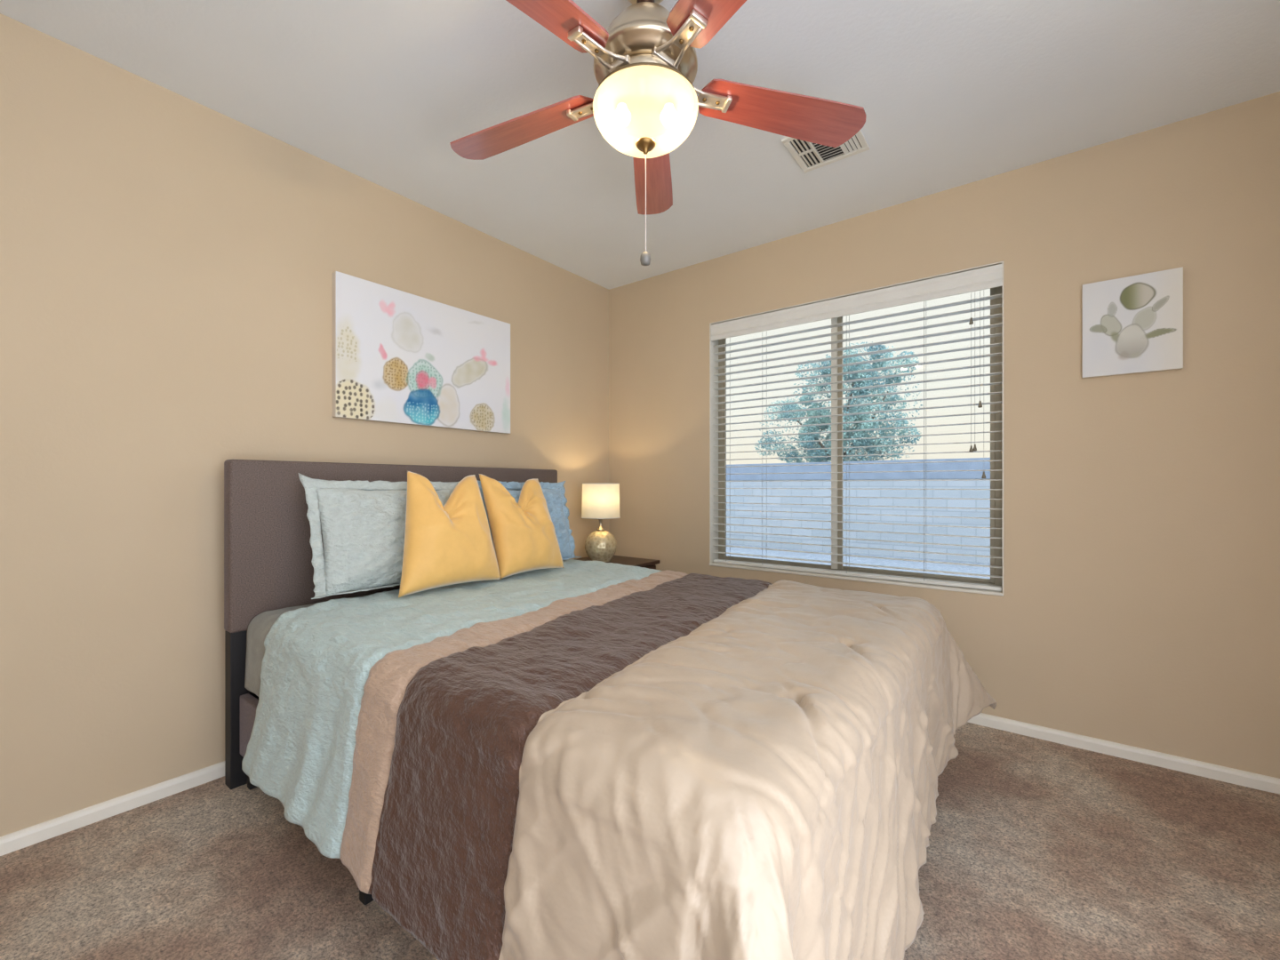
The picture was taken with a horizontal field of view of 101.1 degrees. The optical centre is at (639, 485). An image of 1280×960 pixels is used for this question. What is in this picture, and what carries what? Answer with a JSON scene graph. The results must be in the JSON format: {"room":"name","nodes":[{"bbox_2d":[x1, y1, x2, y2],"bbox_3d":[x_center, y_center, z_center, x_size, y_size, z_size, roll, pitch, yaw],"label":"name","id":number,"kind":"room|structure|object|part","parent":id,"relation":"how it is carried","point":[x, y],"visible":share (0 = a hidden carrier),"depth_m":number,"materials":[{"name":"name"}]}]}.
{"room":"bedroom","nodes":[
{"label":"bedroom","id":0,"kind":"room"},
{"bbox_2d":[0,13,608,836],"bbox_3d":[-1.285,-0.150,2.362,0.100,2.440,3.700,0,0,37],"label":"wall","id":1,"kind":"structure","parent":0,"point":[168,260],"depth_m":1.80,"materials":[{"name":"beige paint"}]},
{"bbox_2d":[0,760,224,855],"bbox_3d":[-1.285,1.045,2.268,0.014,0.050,3.550,0,0,37],"label":"baseboard","id":2,"kind":"structure","parent":1,"relation":"attached to","point":[10,843],"depth_m":1.69,"materials":[{"name":"white paint"}]},
{"bbox_2d":[332,271,510,433],"bbox_3d":[-1.020,-0.598,2.598,0.034,0.615,0.920,0,0,37],"label":"canvas","id":3,"kind":"object","parent":1,"relation":"attached to","point":[399,356],"visible":1,"depth_m":2.50,"materials":[{"name":"fabric"}]},
{"bbox_2d":[0,0,1279,289],"bbox_3d":[-0.006,-1.420,1.359,3.350,0.100,3.650,0,0,37],"label":"ceiling","id":4,"kind":"structure","parent":0,"point":[952,93],"depth_m":1.80,"materials":[{"name":"paint"}]},
{"bbox_2d":[449,0,866,265],"bbox_3d":[-0.027,-0.977,1.376,1.291,0.786,1.244,0,0,37],"label":"ceiling fan","id":5,"kind":"object","parent":4,"relation":"hanging from","point":[645,103],"visible":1,"depth_m":1.36,"materials":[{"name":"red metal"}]},
{"bbox_3d":[-0.355,-1.070,1.586,0.518,0.006,0.138,0,11,27],"label":"blade","id":6,"kind":"part","parent":5,"relation":"part of","materials":[{"name":"brown wood"}]},
{"bbox_3d":[-0.277,-1.070,1.105,0.518,0.006,0.138,0,11,-45],"label":"blade","id":7,"kind":"part","parent":5,"relation":"part of","materials":[{"name":"brown wood"}]},
{"bbox_3d":[0.015,-0.752,1.399,0.003,0.265,0.002,0,0,37],"label":"pull chain","id":8,"kind":"part","parent":5,"relation":"part of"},
{"bbox_3d":[0.015,-0.959,1.399,0.279,0.104,0.279,0,0,37],"label":"lamp shade","id":9,"kind":"part","parent":5,"relation":"part of","materials":[{"name":"white glass"}]},
{"bbox_3d":[0.043,-1.070,1.812,0.138,0.006,0.518,-11,-1,4],"label":"blade","id":10,"kind":"part","parent":5,"relation":"part of","materials":[{"name":"brown wood"}]},
{"bbox_3d":[0.227,-1.070,1.044,0.138,0.006,0.518,13,-6,-30],"label":"blade","id":11,"kind":"part","parent":5,"relation":"part of","materials":[{"name":"brown wood"}]},
{"bbox_3d":[0.412,-1.070,1.515,0.518,0.006,0.138,0,-11,-16],"label":"blade","id":12,"kind":"part","parent":5,"relation":"part of","materials":[{"name":"brown wood"}]},
{"bbox_2d":[781,129,869,172],"bbox_3d":[0.745,-1.365,2.107,0.266,0.009,0.266,0,0,37],"label":"ceiling vent","id":13,"kind":"object","parent":4,"relation":"in","point":[812,154],"visible":0.6,"depth_m":2.15,"materials":[{"name":"metal"}]},
{"bbox_2d":[0,721,1279,959],"bbox_3d":[-0.006,1.120,1.359,3.350,0.100,3.650,0,0,37],"label":"floor","id":14,"kind":"structure","parent":0,"point":[1038,849],"depth_m":1.44,"materials":[{"name":"beige carpet"}]},
{"bbox_2d":[224,459,557,905],"bbox_3d":[-0.226,0.489,1.908,1.975,1.162,1.574,0,0,37],"label":"bed","id":15,"kind":"object","parent":14,"relation":"on","point":[268,549],"visible":0.23,"depth_m":1.92,"materials":[{"name":"brown fabric"}]},
{"bbox_3d":[-1.437,0.793,1.896,0.058,0.553,0.080,0,0,37],"label":"headboard post","id":16,"kind":"part","parent":15,"relation":"part of","materials":[{"name":"black wood"}]},
{"bbox_3d":[-0.648,0.845,1.293,1.903,0.210,0.030,0,0,37],"label":"rail","id":17,"kind":"part","parent":15,"relation":"part of","materials":[{"name":"brown fabric"}]},
{"bbox_3d":[-1.371,1.009,1.868,0.032,0.122,0.032,0,0,37],"label":"leg","id":18,"kind":"part","parent":15,"relation":"part of","materials":[{"name":"black wood"}]},
{"bbox_3d":[-0.955,0.845,2.471,0.011,0.210,1.473,0,0,37],"label":"head rail","id":19,"kind":"part","parent":15,"relation":"part of","materials":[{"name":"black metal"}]},
{"bbox_3d":[-0.703,1.009,1.359,0.032,0.122,0.032,0,0,37],"label":"leg","id":20,"kind":"part","parent":15,"relation":"part of","materials":[{"name":"black wood"}]},
{"bbox_3d":[-0.984,0.214,2.484,0.070,0.612,1.574,0,0,37],"label":"headboard panel","id":21,"kind":"part","parent":15,"relation":"part of","materials":[{"name":"brown fabric"}]},
{"bbox_2d":[241,559,996,959],"bbox_3d":[-0.090,0.720,1.804,2.180,0.645,1.979,0,0,37],"label":"comforter","id":22,"kind":"object","parent":15,"relation":"on","point":[580,760],"visible":0.98,"depth_m":1.05,"materials":[{"name":"beige fabric"}]},
{"bbox_2d":[298,472,458,599],"bbox_3d":[-0.962,0.176,2.134,0.156,0.443,0.710,0,0,37],"label":"pillow sham","id":23,"kind":"object","parent":22,"relation":"on","point":[363,531],"visible":0.59,"depth_m":1.97,"materials":[{"name":"fabric"}]},
{"bbox_2d":[398,470,501,597],"bbox_3d":[-0.776,0.172,2.107,0.199,0.464,0.455,0,0,37],"label":"throw cushion","id":24,"kind":"object","parent":22,"relation":"on","point":[452,543],"visible":1,"depth_m":2.04,"materials":[{"name":"yellow fabric"}]},
{"bbox_2d":[478,473,563,578],"bbox_3d":[-0.532,0.176,2.448,0.193,0.456,0.392,0,0,37],"label":"throw cushion","id":25,"kind":"object","parent":22,"relation":"on","point":[524,539],"visible":1,"depth_m":2.35,"materials":[{"name":"yellow fabric"}]},
{"bbox_2d":[477,480,581,559],"bbox_3d":[-0.554,0.177,2.668,0.157,0.441,0.650,0,0,37],"label":"pillow sham","id":26,"kind":"object","parent":22,"relation":"on","point":[553,492],"visible":0.26,"depth_m":2.80,"materials":[{"name":"blue fabric"}]},
{"bbox_3d":[-0.202,0.615,1.899,1.875,0.290,1.463,0,0,37],"label":"mattress","id":27,"kind":"object","parent":15,"relation":"on","visible":0},
{"bbox_2d":[244,593,371,696],"bbox_3d":[-0.746,0.586,2.339,0.471,0.260,1.560,0,0,37],"label":"fitted sheet","id":28,"kind":"object","parent":27,"relation":"on","point":[260,626],"visible":0.06,"depth_m":1.82,"materials":[{"name":"fabric"}]},
{"bbox_2d":[574,555,660,569],"bbox_3d":[-0.188,0.770,3.274,0.483,0.600,0.440,0,0,37],"label":"nightstand","id":29,"kind":"object","parent":14,"relation":"on","point":[650,564],"visible":0.07,"depth_m":3.28,"materials":[{"name":"brown wood"}]},
{"bbox_2d":[581,483,620,562],"bbox_3d":[-0.242,0.228,3.246,0.241,0.482,0.241,0,0,37],"label":"table lamp","id":30,"kind":"object","parent":29,"relation":"on","point":[600,501],"visible":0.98,"depth_m":3.16,"materials":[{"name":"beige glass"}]},
{"bbox_3d":[-0.242,0.093,3.246,0.236,0.212,0.236,0,0,37],"label":"lamp shade","id":31,"kind":"part","parent":30,"relation":"part of","materials":[{"name":"fabric"}]},
{"bbox_3d":[-0.023,0.590,3.149,0.014,0.180,0.390,0,0,37],"label":"drawer","id":32,"kind":"part","parent":29,"relation":"part of","materials":[{"name":"brown wood"}]},
{"bbox_2d":[608,91,1279,778],"bbox_3d":[1.123,-0.150,2.761,3.250,2.440,0.150,0,0,37],"label":"wall","id":33,"kind":"structure","parent":0,"point":[1139,606],"depth_m":2.12,"materials":[{"name":"beige paint"}]},
{"bbox_2d":[709,261,1003,596],"bbox_3d":[1.052,-0.249,2.811,1.474,1.472,0.156,0,0,37],"label":"window","id":34,"kind":"structure","parent":33,"relation":"in","point":[997,397],"depth_m":2.82,"materials":[{"name":"white paint"}]},
{"bbox_3d":[0.793,-0.247,3.052,0.704,1.397,0.012,0,0,37],"label":"sash","id":35,"kind":"part","parent":34,"relation":"part of","materials":[{"name":"beige metal"}]},
{"bbox_3d":[1.049,-0.247,2.837,0.032,1.395,0.020,0,0,37],"label":"meeting rail","id":36,"kind":"part","parent":34,"relation":"part of","materials":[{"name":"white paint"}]},
{"bbox_3d":[1.074,-0.247,2.821,0.025,1.395,0.015,0,0,37],"label":"meeting rail","id":37,"kind":"part","parent":34,"relation":"part of","materials":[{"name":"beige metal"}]},
{"bbox_2d":[710,264,1002,591],"bbox_3d":[1.036,-0.253,2.788,1.461,1.446,0.083,0,0,37],"label":"window blind","id":38,"kind":"object","parent":34,"relation":"attached to","point":[991,276],"visible":0.98,"depth_m":2.68,"materials":[{"name":"plastic"}]},
{"bbox_3d":[0.515,-0.239,3.158,0.002,1.393,0.002,0,0,37],"label":"ladder cord","id":39,"kind":"part","parent":38,"relation":"part of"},
{"bbox_3d":[0.548,-0.239,3.201,0.002,1.393,0.002,0,0,37],"label":"ladder cord","id":40,"kind":"part","parent":38,"relation":"part of","materials":[{"name":"white fabric"}]},
{"bbox_3d":[1.105,-0.239,2.777,0.002,1.393,0.002,0,0,37],"label":"ladder cord","id":41,"kind":"part","parent":38,"relation":"part of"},
{"bbox_3d":[1.041,0.462,2.793,1.455,0.018,0.050,0,0,37],"label":"rail","id":42,"kind":"part","parent":38,"relation":"part of","materials":[{"name":"plastic"}]},
{"bbox_3d":[1.359,-0.239,2.517,0.002,1.393,0.002,0,0,37],"label":"ladder cord","id":43,"kind":"part","parent":38,"relation":"part of","materials":[{"name":"white fabric"}]},
{"bbox_3d":[1.508,-0.553,2.396,0.002,0.766,0.004,0,0,37],"label":"pull cord","id":44,"kind":"part","parent":38,"relation":"part of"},
{"bbox_3d":[1.535,-0.653,2.375,0.002,0.566,0.004,0,0,37],"label":"pull cord","id":45,"kind":"part","parent":38,"relation":"part of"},
{"bbox_3d":[1.052,0.480,2.811,1.474,0.014,0.156,0,0,37],"label":"sill","id":46,"kind":"part","parent":34,"relation":"part of","materials":[{"name":"white paint"}]},
{"bbox_3d":[1.357,-0.247,2.643,0.710,1.397,0.015,0,0,37],"label":"sash","id":47,"kind":"part","parent":34,"relation":"part of","materials":[{"name":"beige metal"}]},
{"bbox_2d":[967,712,1279,794],"bbox_3d":[1.079,1.045,2.692,3.236,0.050,0.014,0,0,37],"label":"baseboard","id":48,"kind":"structure","parent":33,"relation":"attached to","point":[1211,771],"depth_m":2.04,"materials":[{"name":"white paint"}]},
{"bbox_2d":[1081,266,1183,378],"bbox_3d":[1.912,-0.624,2.053,0.286,0.376,0.022,0,0,37],"label":"canvas","id":49,"kind":"object","parent":33,"relation":"attached to","point":[1134,324],"visible":1,"depth_m":2.04,"materials":[{"name":"fabric"}]},
{"label":"outside","id":50,"kind":"structure","parent":0,"visible":0},
{"bbox_2d":[726,544,990,578],"bbox_3d":[8.910,1.270,15.690,50.000,0.100,29.840,0,0,37],"label":"ground","id":51,"kind":"structure","parent":50,"point":[968,569],"depth_m":8.45,"materials":[{"name":"concrete"}]},
{"bbox_2d":[754,341,922,463],"bbox_3d":[4.398,-0.947,11.889,3.555,4.348,2.065,0,0,37],"label":"leafy tree","id":52,"kind":"object","parent":51,"relation":"on","point":[874,442],"visible":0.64,"depth_m":11.39,"materials":[{"name":"green plant"}]},
{"bbox_2d":[726,457,990,563],"bbox_3d":[2.488,0.395,10.548,28.000,1.650,0.240,0,0,37],"label":"wall","id":53,"kind":"structure","parent":51,"relation":"on","point":[794,480],"depth_m":9.24,"materials":[{"name":"concrete"}]}
]}

